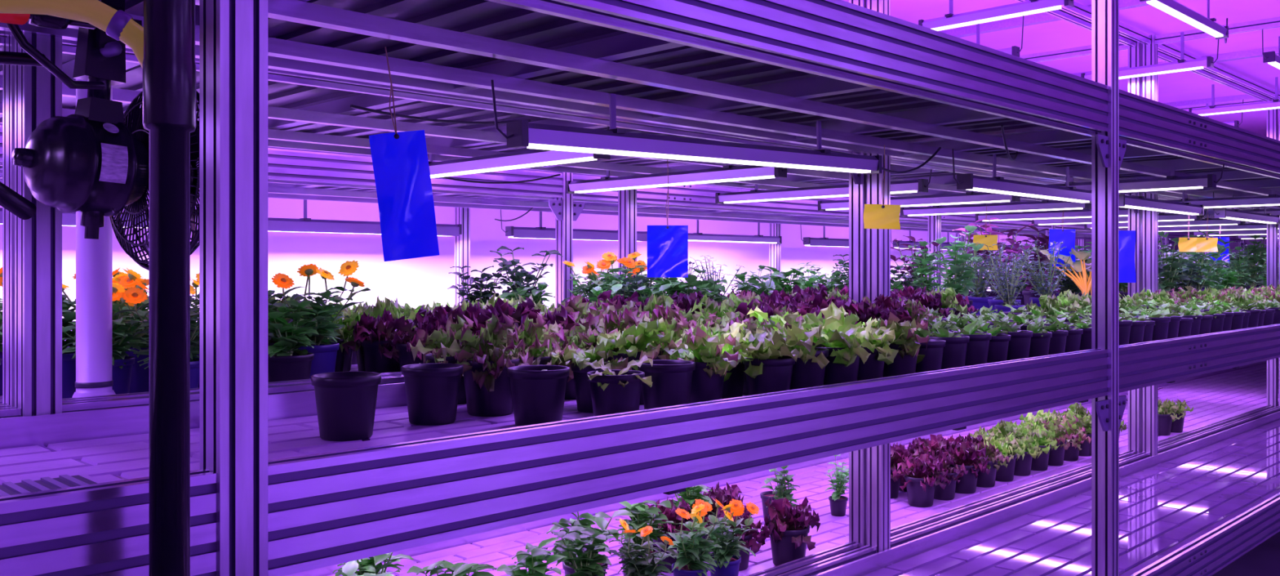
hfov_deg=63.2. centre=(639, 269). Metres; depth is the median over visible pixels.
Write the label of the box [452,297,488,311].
lettuce
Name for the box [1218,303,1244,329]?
seedling
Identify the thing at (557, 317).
lettuce
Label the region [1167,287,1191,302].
lettuce
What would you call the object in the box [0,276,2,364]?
potted calendula
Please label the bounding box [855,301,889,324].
lettuce
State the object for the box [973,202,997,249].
card
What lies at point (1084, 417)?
lettuce
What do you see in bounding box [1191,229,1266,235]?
light
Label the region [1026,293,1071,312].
lettuce
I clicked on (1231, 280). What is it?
basil
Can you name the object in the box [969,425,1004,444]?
lettuce
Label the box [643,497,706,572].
lettuce
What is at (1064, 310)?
seedling
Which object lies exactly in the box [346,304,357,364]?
lettuce
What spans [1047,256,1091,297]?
plant
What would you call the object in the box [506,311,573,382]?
lettuce
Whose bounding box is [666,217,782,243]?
light
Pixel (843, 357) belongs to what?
lettuce
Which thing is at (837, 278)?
potted leafy plant
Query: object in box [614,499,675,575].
basil
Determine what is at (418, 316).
lettuce
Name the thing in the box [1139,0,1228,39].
light
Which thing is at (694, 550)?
potted calendula
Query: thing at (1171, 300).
lettuce
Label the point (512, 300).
lettuce
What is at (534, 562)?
basil
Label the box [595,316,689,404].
lettuce
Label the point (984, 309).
seedling
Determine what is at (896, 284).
basil
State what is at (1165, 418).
lettuce
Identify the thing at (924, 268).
potted leafy plant
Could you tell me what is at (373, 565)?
basil
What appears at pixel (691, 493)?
basil
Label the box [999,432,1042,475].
lettuce
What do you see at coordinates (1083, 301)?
lettuce
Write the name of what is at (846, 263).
leaf plant
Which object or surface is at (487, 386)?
lettuce
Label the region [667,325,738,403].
lettuce
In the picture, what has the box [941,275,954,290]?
basil
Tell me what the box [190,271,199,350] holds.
potted calendula
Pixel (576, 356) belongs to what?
lettuce
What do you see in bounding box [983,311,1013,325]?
seedling
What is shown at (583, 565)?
basil
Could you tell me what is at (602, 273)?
potted leafy plant
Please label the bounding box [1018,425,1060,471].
lettuce
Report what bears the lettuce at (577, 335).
on the rack at (269, 495)
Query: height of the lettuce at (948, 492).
0.237 m
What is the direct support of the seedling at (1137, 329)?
on the rack at (269, 495)
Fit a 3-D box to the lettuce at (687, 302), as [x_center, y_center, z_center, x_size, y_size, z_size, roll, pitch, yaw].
[0.174,0.198,3.861,0.251,0.244,0.225,0,0,27]
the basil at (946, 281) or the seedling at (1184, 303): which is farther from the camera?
the basil at (946, 281)
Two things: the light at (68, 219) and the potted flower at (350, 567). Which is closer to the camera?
the potted flower at (350, 567)
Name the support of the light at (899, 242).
attached to the rack at (292, 173)
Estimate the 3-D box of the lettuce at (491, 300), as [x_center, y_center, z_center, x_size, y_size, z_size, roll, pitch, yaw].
[-0.433,0.196,3.518,0.228,0.248,0.222,0,0,42]
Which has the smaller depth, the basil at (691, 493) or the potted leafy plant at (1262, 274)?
the basil at (691, 493)
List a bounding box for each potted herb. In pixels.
[662,261,705,288]
[689,255,749,299]
[959,240,1010,314]
[975,242,1037,313]
[977,253,1036,313]
[982,250,1025,279]
[1006,239,1044,285]
[1011,240,1073,306]
[1051,256,1078,297]
[1179,251,1216,288]
[1210,255,1238,287]
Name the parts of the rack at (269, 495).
tray drain grate, deck frame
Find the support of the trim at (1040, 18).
attached to the wall at (416, 282)
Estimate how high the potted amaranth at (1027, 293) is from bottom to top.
0.602 m
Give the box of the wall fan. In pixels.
[11,0,199,270]
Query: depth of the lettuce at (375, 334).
2.92 m
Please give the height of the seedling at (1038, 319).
0.150 m
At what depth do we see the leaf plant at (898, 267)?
6.05 m
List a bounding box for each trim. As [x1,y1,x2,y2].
[939,0,1175,37]
[1071,45,1278,76]
[1163,90,1279,106]
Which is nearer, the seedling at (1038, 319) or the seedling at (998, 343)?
the seedling at (998, 343)
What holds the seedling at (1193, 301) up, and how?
on the rack at (269, 495)
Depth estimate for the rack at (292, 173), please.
5.46 m
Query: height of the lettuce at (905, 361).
0.208 m
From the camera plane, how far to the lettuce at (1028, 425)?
6.17 m
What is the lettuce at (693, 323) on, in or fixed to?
in the rack at (269, 495)
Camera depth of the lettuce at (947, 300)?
4.74 m
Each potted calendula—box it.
[0,266,75,398]
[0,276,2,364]
[0,297,2,395]
[62,273,128,344]
[62,282,149,394]
[75,266,149,322]
[112,267,149,392]
[112,284,199,387]
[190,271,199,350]
[190,301,199,387]
[561,260,626,302]
[583,251,656,301]
[608,518,678,575]
[625,259,669,290]
[666,497,728,575]
[693,498,762,575]
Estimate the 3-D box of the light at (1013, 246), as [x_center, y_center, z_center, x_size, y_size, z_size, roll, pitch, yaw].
[4.015,-0.277,10.803,1.201,0.184,0.060,0,0,-45]
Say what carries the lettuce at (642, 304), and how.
in the rack at (306, 111)
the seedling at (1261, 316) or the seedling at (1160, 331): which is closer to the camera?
the seedling at (1160, 331)
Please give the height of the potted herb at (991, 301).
0.467 m
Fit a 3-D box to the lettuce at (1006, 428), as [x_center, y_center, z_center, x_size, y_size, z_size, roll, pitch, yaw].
[2.097,0.991,6.046,0.235,0.257,0.220,0,0,-40]
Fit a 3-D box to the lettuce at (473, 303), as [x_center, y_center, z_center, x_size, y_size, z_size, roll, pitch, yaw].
[-0.591,0.210,3.663,0.205,0.220,0.230,0,0,-12]
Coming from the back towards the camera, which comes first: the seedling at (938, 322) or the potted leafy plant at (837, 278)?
the potted leafy plant at (837, 278)
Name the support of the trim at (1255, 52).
attached to the wall at (416, 282)
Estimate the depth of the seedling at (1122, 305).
4.74 m
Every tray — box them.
[0,360,1266,575]
[0,382,1279,575]
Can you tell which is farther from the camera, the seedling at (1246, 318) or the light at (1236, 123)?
the light at (1236, 123)
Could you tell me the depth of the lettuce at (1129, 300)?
5.44 m
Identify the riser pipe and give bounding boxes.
[71,78,115,397]
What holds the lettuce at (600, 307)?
on the rack at (306, 111)
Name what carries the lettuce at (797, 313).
on the rack at (269, 495)
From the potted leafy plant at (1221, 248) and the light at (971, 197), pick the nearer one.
the light at (971, 197)
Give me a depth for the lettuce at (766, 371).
2.41 m
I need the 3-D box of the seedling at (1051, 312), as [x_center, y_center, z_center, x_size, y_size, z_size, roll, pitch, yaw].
[1.671,0.236,4.240,0.134,0.168,0.134,0,0,7]
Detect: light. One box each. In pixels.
[0,207,147,227]
[267,199,462,235]
[428,125,610,177]
[490,79,882,173]
[500,209,647,241]
[565,163,786,193]
[662,487,685,494]
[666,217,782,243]
[715,168,932,204]
[800,225,848,246]
[817,190,1020,210]
[890,229,962,249]
[900,198,1091,216]
[918,0,1073,31]
[951,148,1091,203]
[952,426,966,430]
[975,207,1128,221]
[976,15,1024,57]
[998,235,1043,251]
[1031,208,1206,225]
[1048,164,1224,192]
[1080,31,1218,79]
[1084,213,1245,228]
[1119,177,1204,215]
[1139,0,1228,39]
[1157,222,1266,231]
[1164,187,1279,208]
[1188,76,1279,115]
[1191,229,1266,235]
[1205,99,1243,127]
[1213,191,1279,224]
[1235,234,1266,239]
[1239,205,1279,214]
[1262,29,1279,69]
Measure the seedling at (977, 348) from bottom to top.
0.171 m
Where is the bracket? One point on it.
(139, 21)
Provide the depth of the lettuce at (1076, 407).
6.76 m
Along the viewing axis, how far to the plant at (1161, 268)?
6.70 m
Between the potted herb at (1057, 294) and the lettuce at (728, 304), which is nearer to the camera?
the lettuce at (728, 304)
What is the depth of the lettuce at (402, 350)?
2.80 m
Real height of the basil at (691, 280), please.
0.327 m
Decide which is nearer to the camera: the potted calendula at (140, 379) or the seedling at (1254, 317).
the potted calendula at (140, 379)
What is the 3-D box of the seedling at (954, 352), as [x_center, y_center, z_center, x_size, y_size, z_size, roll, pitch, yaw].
[0.899,0.241,3.064,0.136,0.158,0.136,0,0,15]
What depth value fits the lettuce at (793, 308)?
4.04 m
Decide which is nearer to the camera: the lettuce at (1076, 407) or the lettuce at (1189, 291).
the lettuce at (1189, 291)
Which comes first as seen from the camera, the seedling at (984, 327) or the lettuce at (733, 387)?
the lettuce at (733, 387)
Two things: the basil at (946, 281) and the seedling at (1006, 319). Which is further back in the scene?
the basil at (946, 281)
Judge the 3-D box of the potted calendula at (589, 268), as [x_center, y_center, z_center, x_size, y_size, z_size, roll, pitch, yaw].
[-0.187,0.139,4.658,0.269,0.361,0.306,0,0,-32]
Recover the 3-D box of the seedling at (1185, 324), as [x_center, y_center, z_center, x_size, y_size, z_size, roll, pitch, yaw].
[2.307,0.245,4.467,0.121,0.149,0.121,0,0,-14]
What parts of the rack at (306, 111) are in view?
deck frame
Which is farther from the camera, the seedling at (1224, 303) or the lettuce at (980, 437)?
the lettuce at (980, 437)
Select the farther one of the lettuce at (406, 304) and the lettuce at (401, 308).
the lettuce at (406, 304)
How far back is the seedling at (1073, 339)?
3.62 m
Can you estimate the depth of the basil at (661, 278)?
4.65 m
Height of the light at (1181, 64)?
0.214 m
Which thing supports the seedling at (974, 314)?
on the rack at (269, 495)
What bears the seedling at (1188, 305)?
on the rack at (269, 495)
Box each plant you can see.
[267,299,319,382]
[447,259,511,304]
[489,245,562,300]
[592,267,612,285]
[608,269,661,302]
[735,264,768,289]
[761,465,799,507]
[793,261,826,286]
[810,260,848,289]
[825,453,848,515]
[832,253,848,288]
[837,264,848,279]
[890,235,943,288]
[890,265,921,289]
[900,240,945,292]
[924,225,986,312]
[946,232,982,296]
[1014,249,1056,289]
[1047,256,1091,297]
[1075,244,1091,296]
[1076,241,1091,273]
[1119,282,1128,299]
[1157,231,1193,292]
[1157,239,1172,291]
[1157,256,1168,288]
[1160,252,1184,291]
[1164,243,1185,267]
[1168,253,1207,291]
[1176,230,1234,291]
[1194,251,1231,290]
[1210,251,1250,287]
[1221,246,1257,289]
[1237,234,1266,288]
[1244,243,1266,287]
[1256,252,1266,287]
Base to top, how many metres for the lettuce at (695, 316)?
0.192 m
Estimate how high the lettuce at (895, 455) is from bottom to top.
0.257 m
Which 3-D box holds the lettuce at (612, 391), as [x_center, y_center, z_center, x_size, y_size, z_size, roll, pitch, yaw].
[-0.044,0.249,2.147,0.148,0.141,0.158,0,0,-5]
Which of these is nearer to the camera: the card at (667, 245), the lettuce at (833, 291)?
the card at (667, 245)
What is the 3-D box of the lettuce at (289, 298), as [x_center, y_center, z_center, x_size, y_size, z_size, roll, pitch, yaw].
[-1.104,0.191,3.148,0.222,0.259,0.237,0,0,39]
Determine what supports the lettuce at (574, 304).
in the rack at (306, 111)
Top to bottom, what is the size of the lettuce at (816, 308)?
0.209 m
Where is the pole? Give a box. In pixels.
[142,0,195,575]
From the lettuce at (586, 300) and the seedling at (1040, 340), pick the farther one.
the lettuce at (586, 300)
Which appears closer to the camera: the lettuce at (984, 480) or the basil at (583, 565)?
the basil at (583, 565)
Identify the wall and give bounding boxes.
[0,194,1200,321]
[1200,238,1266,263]
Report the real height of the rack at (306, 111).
2.860 m
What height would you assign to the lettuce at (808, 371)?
0.211 m
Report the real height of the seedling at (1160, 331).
0.160 m
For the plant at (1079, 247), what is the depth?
6.99 m
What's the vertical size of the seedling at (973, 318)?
0.153 m
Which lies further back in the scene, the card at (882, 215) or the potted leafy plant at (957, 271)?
the potted leafy plant at (957, 271)
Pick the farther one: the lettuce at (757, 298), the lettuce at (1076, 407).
the lettuce at (1076, 407)
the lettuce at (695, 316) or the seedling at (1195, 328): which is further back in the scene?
the seedling at (1195, 328)
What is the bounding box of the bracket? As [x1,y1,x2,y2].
[66,18,142,28]
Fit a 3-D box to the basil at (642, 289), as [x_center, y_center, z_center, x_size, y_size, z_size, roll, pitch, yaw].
[0.056,0.188,4.306,0.199,0.263,0.163,0,0,-14]
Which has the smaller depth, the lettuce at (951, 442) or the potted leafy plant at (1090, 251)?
the lettuce at (951, 442)
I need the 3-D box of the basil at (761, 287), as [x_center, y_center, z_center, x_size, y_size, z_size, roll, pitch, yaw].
[0.540,0.171,4.773,0.217,0.298,0.246,0,0,-12]
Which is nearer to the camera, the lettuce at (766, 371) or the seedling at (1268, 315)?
the lettuce at (766, 371)
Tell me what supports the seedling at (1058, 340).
on the rack at (269, 495)
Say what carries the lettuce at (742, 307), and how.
in the rack at (269, 495)
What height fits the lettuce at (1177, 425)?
0.238 m
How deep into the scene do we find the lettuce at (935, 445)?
5.44 m
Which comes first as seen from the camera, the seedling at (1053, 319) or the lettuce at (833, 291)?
the seedling at (1053, 319)
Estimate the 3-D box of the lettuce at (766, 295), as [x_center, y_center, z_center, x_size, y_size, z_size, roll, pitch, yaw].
[0.506,0.201,4.478,0.217,0.237,0.253,0,0,37]
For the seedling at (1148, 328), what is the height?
0.145 m
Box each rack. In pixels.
[0,0,1278,575]
[0,0,1279,575]
[0,123,1263,348]
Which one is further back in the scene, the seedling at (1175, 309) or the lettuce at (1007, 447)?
the lettuce at (1007, 447)
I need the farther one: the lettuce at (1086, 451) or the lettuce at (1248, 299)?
the lettuce at (1086, 451)
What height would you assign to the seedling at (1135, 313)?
0.154 m
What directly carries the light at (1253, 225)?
attached to the rack at (306, 111)
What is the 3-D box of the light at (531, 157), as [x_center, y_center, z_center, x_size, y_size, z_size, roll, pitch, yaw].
[-0.515,-0.387,3.598,1.231,0.094,0.060,0,0,45]
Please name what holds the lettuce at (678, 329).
on the rack at (269, 495)
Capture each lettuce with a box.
[267,294,303,338]
[324,311,360,371]
[327,301,355,371]
[341,295,416,371]
[342,306,411,373]
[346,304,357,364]
[362,299,412,315]
[382,308,454,371]
[398,303,453,333]
[399,305,438,329]
[401,302,414,313]
[409,313,479,404]
[413,300,440,315]
[426,301,453,308]
[436,301,506,337]
[440,311,542,416]
[448,300,490,306]
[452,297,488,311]
[475,315,524,336]
[488,291,546,311]
[489,296,535,326]
[506,297,513,304]
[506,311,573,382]
[513,304,585,351]
[536,298,564,311]
[538,306,569,334]
[542,321,595,399]
[544,305,565,318]
[551,333,639,413]
[558,297,599,307]
[563,292,622,321]
[564,310,598,336]
[577,308,639,361]
[580,295,622,313]
[582,354,653,416]
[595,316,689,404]
[596,289,641,307]
[612,299,644,316]
[617,303,689,346]
[620,304,639,315]
[637,297,686,313]
[638,292,691,320]
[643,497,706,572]
[645,315,692,356]
[648,304,696,328]
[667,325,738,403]
[669,292,702,301]
[671,290,712,314]
[683,305,708,324]
[688,312,714,325]
[688,320,755,399]
[690,320,731,338]
[691,292,750,324]
[694,481,749,538]
[699,310,740,333]
[704,504,764,570]
[717,315,755,333]
[718,289,746,301]
[720,311,747,324]
[722,327,813,395]
[733,290,761,299]
[733,290,773,319]
[733,315,783,395]
[734,297,782,320]
[742,289,769,297]
[743,305,788,330]
[750,314,776,327]
[755,290,795,312]
[755,290,797,309]
[755,313,845,389]
[757,496,820,565]
[771,287,815,304]
[772,304,803,322]
[774,313,825,346]
[777,304,803,313]
[786,301,815,311]
[786,301,875,385]
[789,285,818,295]
[791,283,827,299]
[792,311,816,327]
[798,303,828,318]
[800,302,828,311]
[805,290,841,307]
[810,311,856,327]
[819,295,869,324]
[823,285,848,301]
[828,318,905,380]
[835,284,848,297]
[852,295,875,309]
[854,316,877,327]
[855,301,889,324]
[861,293,911,311]
[864,311,928,377]
[874,303,911,322]
[888,297,938,325]
[890,284,915,297]
[890,293,912,302]
[890,297,922,307]
[890,442,924,491]
[890,444,910,497]
[892,453,948,506]
[905,288,951,318]
[907,434,946,457]
[916,285,934,292]
[926,285,967,317]
[926,449,968,500]
[937,434,961,456]
[943,440,990,493]
[953,293,978,317]
[958,432,985,444]
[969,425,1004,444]
[969,439,1008,487]
[983,434,1024,481]
[986,419,1023,439]
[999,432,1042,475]
[1009,420,1035,439]
[1017,411,1044,430]
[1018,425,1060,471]
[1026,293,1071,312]
[1035,418,1075,465]
[1037,408,1070,424]
[1047,293,1081,311]
[1048,413,1091,460]
[1052,408,1081,419]
[1054,288,1091,311]
[1057,402,1091,421]
[1070,413,1091,456]
[1082,413,1090,420]
[1119,292,1128,306]
[1119,294,1136,306]
[1119,420,1126,433]
[1128,297,1144,306]
[1130,293,1160,305]
[1132,287,1173,306]
[1150,289,1174,304]
[1155,288,1184,304]
[1157,399,1181,435]
[1162,398,1193,432]
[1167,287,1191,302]
[1170,284,1202,300]
[1185,288,1208,298]
[1200,287,1217,294]
[1200,289,1224,302]
[1206,290,1231,304]
[1226,289,1262,306]
[1228,284,1248,295]
[1249,285,1272,294]
[1250,289,1273,300]
[1253,297,1271,306]
[1257,285,1279,302]
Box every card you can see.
[368,46,439,261]
[647,160,688,277]
[863,144,900,229]
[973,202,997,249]
[1048,209,1075,266]
[1119,230,1135,282]
[1177,195,1196,251]
[1195,208,1217,251]
[1208,225,1229,261]
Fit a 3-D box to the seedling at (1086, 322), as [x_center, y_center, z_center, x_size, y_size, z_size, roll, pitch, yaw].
[1.701,0.239,3.868,0.129,0.162,0.129,0,0,-7]
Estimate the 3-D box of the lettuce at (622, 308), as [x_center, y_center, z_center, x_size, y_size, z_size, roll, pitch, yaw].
[-0.033,0.219,3.626,0.188,0.201,0.169,0,0,6]
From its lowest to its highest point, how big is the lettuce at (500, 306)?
0.241 m
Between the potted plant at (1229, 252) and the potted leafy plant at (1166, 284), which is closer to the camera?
the potted leafy plant at (1166, 284)
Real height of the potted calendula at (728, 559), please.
0.314 m
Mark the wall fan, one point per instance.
(93, 161)
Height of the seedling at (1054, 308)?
0.164 m
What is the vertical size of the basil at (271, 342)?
0.260 m
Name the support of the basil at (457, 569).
on the rack at (306, 111)
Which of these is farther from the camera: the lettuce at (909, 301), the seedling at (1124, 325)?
the lettuce at (909, 301)
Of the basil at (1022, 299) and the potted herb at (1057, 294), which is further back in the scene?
the potted herb at (1057, 294)
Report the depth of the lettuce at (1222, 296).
5.82 m
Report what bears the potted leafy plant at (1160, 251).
in the rack at (306, 111)
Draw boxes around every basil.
[267,289,301,382]
[333,551,413,575]
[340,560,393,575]
[406,560,496,575]
[496,537,567,575]
[500,281,555,307]
[546,509,635,575]
[550,526,611,575]
[573,275,593,297]
[586,283,627,302]
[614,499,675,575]
[632,283,675,302]
[649,277,684,293]
[651,267,712,297]
[672,484,715,538]
[683,279,727,303]
[683,282,715,299]
[732,272,782,294]
[733,274,786,296]
[758,266,806,293]
[791,273,829,289]
[812,277,842,293]
[822,275,847,284]
[890,275,903,291]
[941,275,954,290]
[1000,258,1035,311]
[1214,267,1247,288]
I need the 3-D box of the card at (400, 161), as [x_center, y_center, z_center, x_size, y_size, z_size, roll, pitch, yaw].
[-0.457,-0.222,2.018,0.135,0.414,0.026,0,0,-6]
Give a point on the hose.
(120, 25)
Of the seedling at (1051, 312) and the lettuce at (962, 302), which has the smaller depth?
the seedling at (1051, 312)
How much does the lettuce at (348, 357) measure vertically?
0.224 m
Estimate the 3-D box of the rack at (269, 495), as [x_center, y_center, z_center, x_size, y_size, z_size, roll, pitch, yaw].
[3.271,0.070,5.757,17.463,2.860,0.915,0,0,-45]
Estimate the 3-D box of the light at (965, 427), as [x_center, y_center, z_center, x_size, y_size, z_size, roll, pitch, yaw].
[0.815,0.466,3.428,0.620,0.065,0.060,0,0,45]
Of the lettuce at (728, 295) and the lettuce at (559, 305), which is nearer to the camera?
the lettuce at (559, 305)
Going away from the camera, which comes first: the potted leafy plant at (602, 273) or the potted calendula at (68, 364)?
the potted calendula at (68, 364)
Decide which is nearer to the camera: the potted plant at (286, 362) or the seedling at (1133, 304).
the potted plant at (286, 362)
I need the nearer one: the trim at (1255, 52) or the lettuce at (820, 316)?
the lettuce at (820, 316)
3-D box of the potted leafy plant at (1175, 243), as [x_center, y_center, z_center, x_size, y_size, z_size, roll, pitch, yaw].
[5.156,0.030,10.085,0.343,0.580,0.279,0,0,-10]
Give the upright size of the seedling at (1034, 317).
0.153 m
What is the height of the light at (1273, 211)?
0.094 m
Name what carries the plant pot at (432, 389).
on the rack at (269, 495)
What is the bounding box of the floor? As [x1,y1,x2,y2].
[1212,531,1279,575]
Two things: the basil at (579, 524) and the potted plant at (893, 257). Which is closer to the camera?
the basil at (579, 524)
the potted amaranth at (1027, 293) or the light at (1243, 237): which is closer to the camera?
the potted amaranth at (1027, 293)
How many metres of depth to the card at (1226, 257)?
8.00 m
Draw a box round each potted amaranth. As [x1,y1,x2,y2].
[952,217,1033,296]
[1000,224,1067,311]
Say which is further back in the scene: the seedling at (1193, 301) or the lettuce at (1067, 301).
the seedling at (1193, 301)
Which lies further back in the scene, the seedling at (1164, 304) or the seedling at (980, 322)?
the seedling at (1164, 304)
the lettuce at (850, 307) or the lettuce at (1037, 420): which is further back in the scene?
the lettuce at (1037, 420)
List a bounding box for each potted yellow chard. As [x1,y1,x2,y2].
[1032,246,1091,297]
[1069,250,1141,294]
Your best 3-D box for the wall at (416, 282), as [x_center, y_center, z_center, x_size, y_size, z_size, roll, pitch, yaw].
[1.167,-0.075,8.662,21.100,3.150,0.100,0,0,-45]
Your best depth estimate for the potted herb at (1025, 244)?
7.65 m
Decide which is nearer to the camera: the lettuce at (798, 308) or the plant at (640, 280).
the lettuce at (798, 308)
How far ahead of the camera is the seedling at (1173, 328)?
4.32 m
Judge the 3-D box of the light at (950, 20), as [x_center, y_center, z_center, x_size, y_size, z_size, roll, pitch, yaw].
[1.571,-1.207,4.580,0.741,0.214,0.060,0,0,45]
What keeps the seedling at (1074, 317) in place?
on the rack at (269, 495)
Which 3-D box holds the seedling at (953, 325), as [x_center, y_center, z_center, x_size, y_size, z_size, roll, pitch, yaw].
[1.052,0.246,3.417,0.120,0.148,0.120,0,0,26]
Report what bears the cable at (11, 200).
attached to the rack at (269, 495)
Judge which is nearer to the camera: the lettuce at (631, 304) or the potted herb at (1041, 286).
the lettuce at (631, 304)
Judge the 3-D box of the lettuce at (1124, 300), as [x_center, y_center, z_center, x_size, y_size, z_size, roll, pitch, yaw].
[2.416,0.208,5.378,0.192,0.225,0.206,0,0,-43]
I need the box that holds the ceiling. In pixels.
[843,0,1279,136]
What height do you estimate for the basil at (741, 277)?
0.304 m
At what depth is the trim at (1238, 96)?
10.03 m
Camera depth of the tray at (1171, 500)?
3.97 m
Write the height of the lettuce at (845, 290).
0.248 m
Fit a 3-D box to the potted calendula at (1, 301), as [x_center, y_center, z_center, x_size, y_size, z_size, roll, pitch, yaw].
[-1.670,0.158,2.675,0.247,0.325,0.224,0,0,12]
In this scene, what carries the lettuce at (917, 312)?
on the rack at (269, 495)
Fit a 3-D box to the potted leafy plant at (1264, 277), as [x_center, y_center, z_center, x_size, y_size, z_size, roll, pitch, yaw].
[5.255,0.088,8.715,0.248,0.464,0.165,0,0,-35]
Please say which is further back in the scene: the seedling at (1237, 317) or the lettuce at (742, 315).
the seedling at (1237, 317)
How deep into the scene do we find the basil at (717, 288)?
4.51 m
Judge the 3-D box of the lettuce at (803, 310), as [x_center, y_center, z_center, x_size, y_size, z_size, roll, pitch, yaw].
[0.580,0.216,3.344,0.192,0.208,0.214,0,0,-14]
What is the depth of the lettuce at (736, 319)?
2.82 m
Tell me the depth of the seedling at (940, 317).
3.89 m
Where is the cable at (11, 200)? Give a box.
[0,13,105,219]
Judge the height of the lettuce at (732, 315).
0.201 m
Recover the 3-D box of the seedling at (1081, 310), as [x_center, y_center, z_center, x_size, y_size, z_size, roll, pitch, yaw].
[1.879,0.242,4.457,0.134,0.156,0.134,0,0,-37]
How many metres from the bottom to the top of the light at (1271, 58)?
0.174 m
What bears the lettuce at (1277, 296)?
on the rack at (269, 495)
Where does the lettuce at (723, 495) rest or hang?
on the rack at (306, 111)
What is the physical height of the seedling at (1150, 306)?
0.166 m
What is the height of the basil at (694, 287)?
0.263 m
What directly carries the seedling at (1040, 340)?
on the rack at (269, 495)
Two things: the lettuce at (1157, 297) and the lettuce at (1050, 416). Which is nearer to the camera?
the lettuce at (1157, 297)
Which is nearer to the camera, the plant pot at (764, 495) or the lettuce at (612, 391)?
the lettuce at (612, 391)
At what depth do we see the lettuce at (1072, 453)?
6.09 m
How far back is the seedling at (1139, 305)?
4.86 m
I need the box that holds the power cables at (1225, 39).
[350,17,1227,221]
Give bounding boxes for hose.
[0,0,143,68]
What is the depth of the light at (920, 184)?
4.98 m
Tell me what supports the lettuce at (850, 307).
in the rack at (269, 495)
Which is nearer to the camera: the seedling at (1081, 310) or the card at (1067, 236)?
the seedling at (1081, 310)
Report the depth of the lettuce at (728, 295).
4.66 m
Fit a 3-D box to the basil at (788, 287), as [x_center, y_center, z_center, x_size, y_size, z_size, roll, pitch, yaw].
[0.764,0.150,5.579,0.286,0.339,0.247,0,0,-40]
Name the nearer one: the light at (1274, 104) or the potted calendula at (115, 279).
the potted calendula at (115, 279)
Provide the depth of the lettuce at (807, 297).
4.28 m
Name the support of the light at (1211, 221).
attached to the rack at (306, 111)
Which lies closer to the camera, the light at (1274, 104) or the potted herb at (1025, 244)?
the light at (1274, 104)
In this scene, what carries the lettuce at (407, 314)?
on the rack at (306, 111)
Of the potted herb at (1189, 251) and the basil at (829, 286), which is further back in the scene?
the potted herb at (1189, 251)
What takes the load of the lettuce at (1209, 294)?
on the rack at (269, 495)
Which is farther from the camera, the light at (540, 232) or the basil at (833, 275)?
the basil at (833, 275)
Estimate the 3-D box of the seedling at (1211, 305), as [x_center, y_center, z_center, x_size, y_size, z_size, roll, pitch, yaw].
[2.850,0.241,5.225,0.128,0.158,0.128,0,0,42]
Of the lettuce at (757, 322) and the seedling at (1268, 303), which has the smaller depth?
the lettuce at (757, 322)
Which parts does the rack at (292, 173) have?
deck frame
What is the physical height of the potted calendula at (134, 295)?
0.311 m
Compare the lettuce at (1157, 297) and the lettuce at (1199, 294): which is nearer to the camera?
the lettuce at (1157, 297)
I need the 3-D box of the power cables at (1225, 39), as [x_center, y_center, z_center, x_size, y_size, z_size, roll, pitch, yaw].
[1.033,-0.831,4.046,3.893,1.142,3.296,0,0,5]
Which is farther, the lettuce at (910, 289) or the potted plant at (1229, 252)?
the potted plant at (1229, 252)
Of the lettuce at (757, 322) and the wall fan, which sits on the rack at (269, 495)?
the lettuce at (757, 322)
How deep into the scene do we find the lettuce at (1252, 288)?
6.35 m
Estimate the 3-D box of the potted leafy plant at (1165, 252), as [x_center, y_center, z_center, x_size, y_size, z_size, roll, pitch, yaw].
[4.202,0.092,8.145,0.268,0.457,0.270,0,0,34]
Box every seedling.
[911,328,946,373]
[921,317,955,330]
[928,307,946,320]
[928,320,957,333]
[928,324,969,368]
[938,315,945,323]
[945,317,971,328]
[946,321,964,331]
[947,312,970,325]
[954,318,991,365]
[959,309,979,319]
[961,311,988,322]
[967,316,986,327]
[974,321,995,332]
[976,305,1002,318]
[976,321,1010,363]
[978,311,991,321]
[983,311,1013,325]
[987,315,1020,328]
[993,318,1032,359]
[996,311,1013,320]
[1003,303,1032,315]
[1008,311,1034,322]
[1009,312,1039,330]
[1022,311,1048,321]
[1026,315,1048,328]
[1026,320,1052,357]
[1029,306,1046,316]
[1036,320,1068,355]
[1041,307,1067,321]
[1043,312,1074,326]
[1050,306,1082,321]
[1056,320,1083,352]
[1059,306,1075,315]
[1063,307,1091,317]
[1064,312,1090,324]
[1068,320,1091,350]
[1070,305,1091,313]
[1076,311,1091,322]
[1084,315,1091,326]
[1119,303,1136,312]
[1119,304,1142,311]
[1119,307,1142,318]
[1119,312,1146,343]
[1119,315,1133,345]
[1123,312,1155,342]
[1129,308,1156,315]
[1131,302,1148,311]
[1134,308,1170,340]
[1137,298,1164,309]
[1145,304,1159,313]
[1146,307,1181,338]
[1149,302,1177,310]
[1155,306,1180,313]
[1167,303,1188,312]
[1169,311,1193,337]
[1173,302,1204,311]
[1174,301,1199,306]
[1177,297,1199,303]
[1180,305,1202,335]
[1186,296,1209,303]
[1187,301,1209,311]
[1191,308,1213,334]
[1195,302,1219,309]
[1200,306,1225,333]
[1203,298,1225,305]
[1204,303,1234,331]
[1211,300,1239,308]
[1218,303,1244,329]
[1226,305,1250,328]
[1230,302,1245,306]
[1233,302,1260,327]
[1239,303,1266,326]
[1253,302,1275,325]
[1255,298,1279,324]
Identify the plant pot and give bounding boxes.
[311,371,381,440]
[400,363,463,425]
[506,364,569,426]
[637,359,695,408]
[760,490,777,521]
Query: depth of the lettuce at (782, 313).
3.25 m
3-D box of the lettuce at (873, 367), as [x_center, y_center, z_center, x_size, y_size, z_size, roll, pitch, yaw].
[0.582,0.226,2.759,0.212,0.189,0.249,0,0,32]
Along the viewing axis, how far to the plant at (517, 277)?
4.31 m
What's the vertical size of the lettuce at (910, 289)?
0.241 m
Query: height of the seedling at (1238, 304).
0.152 m

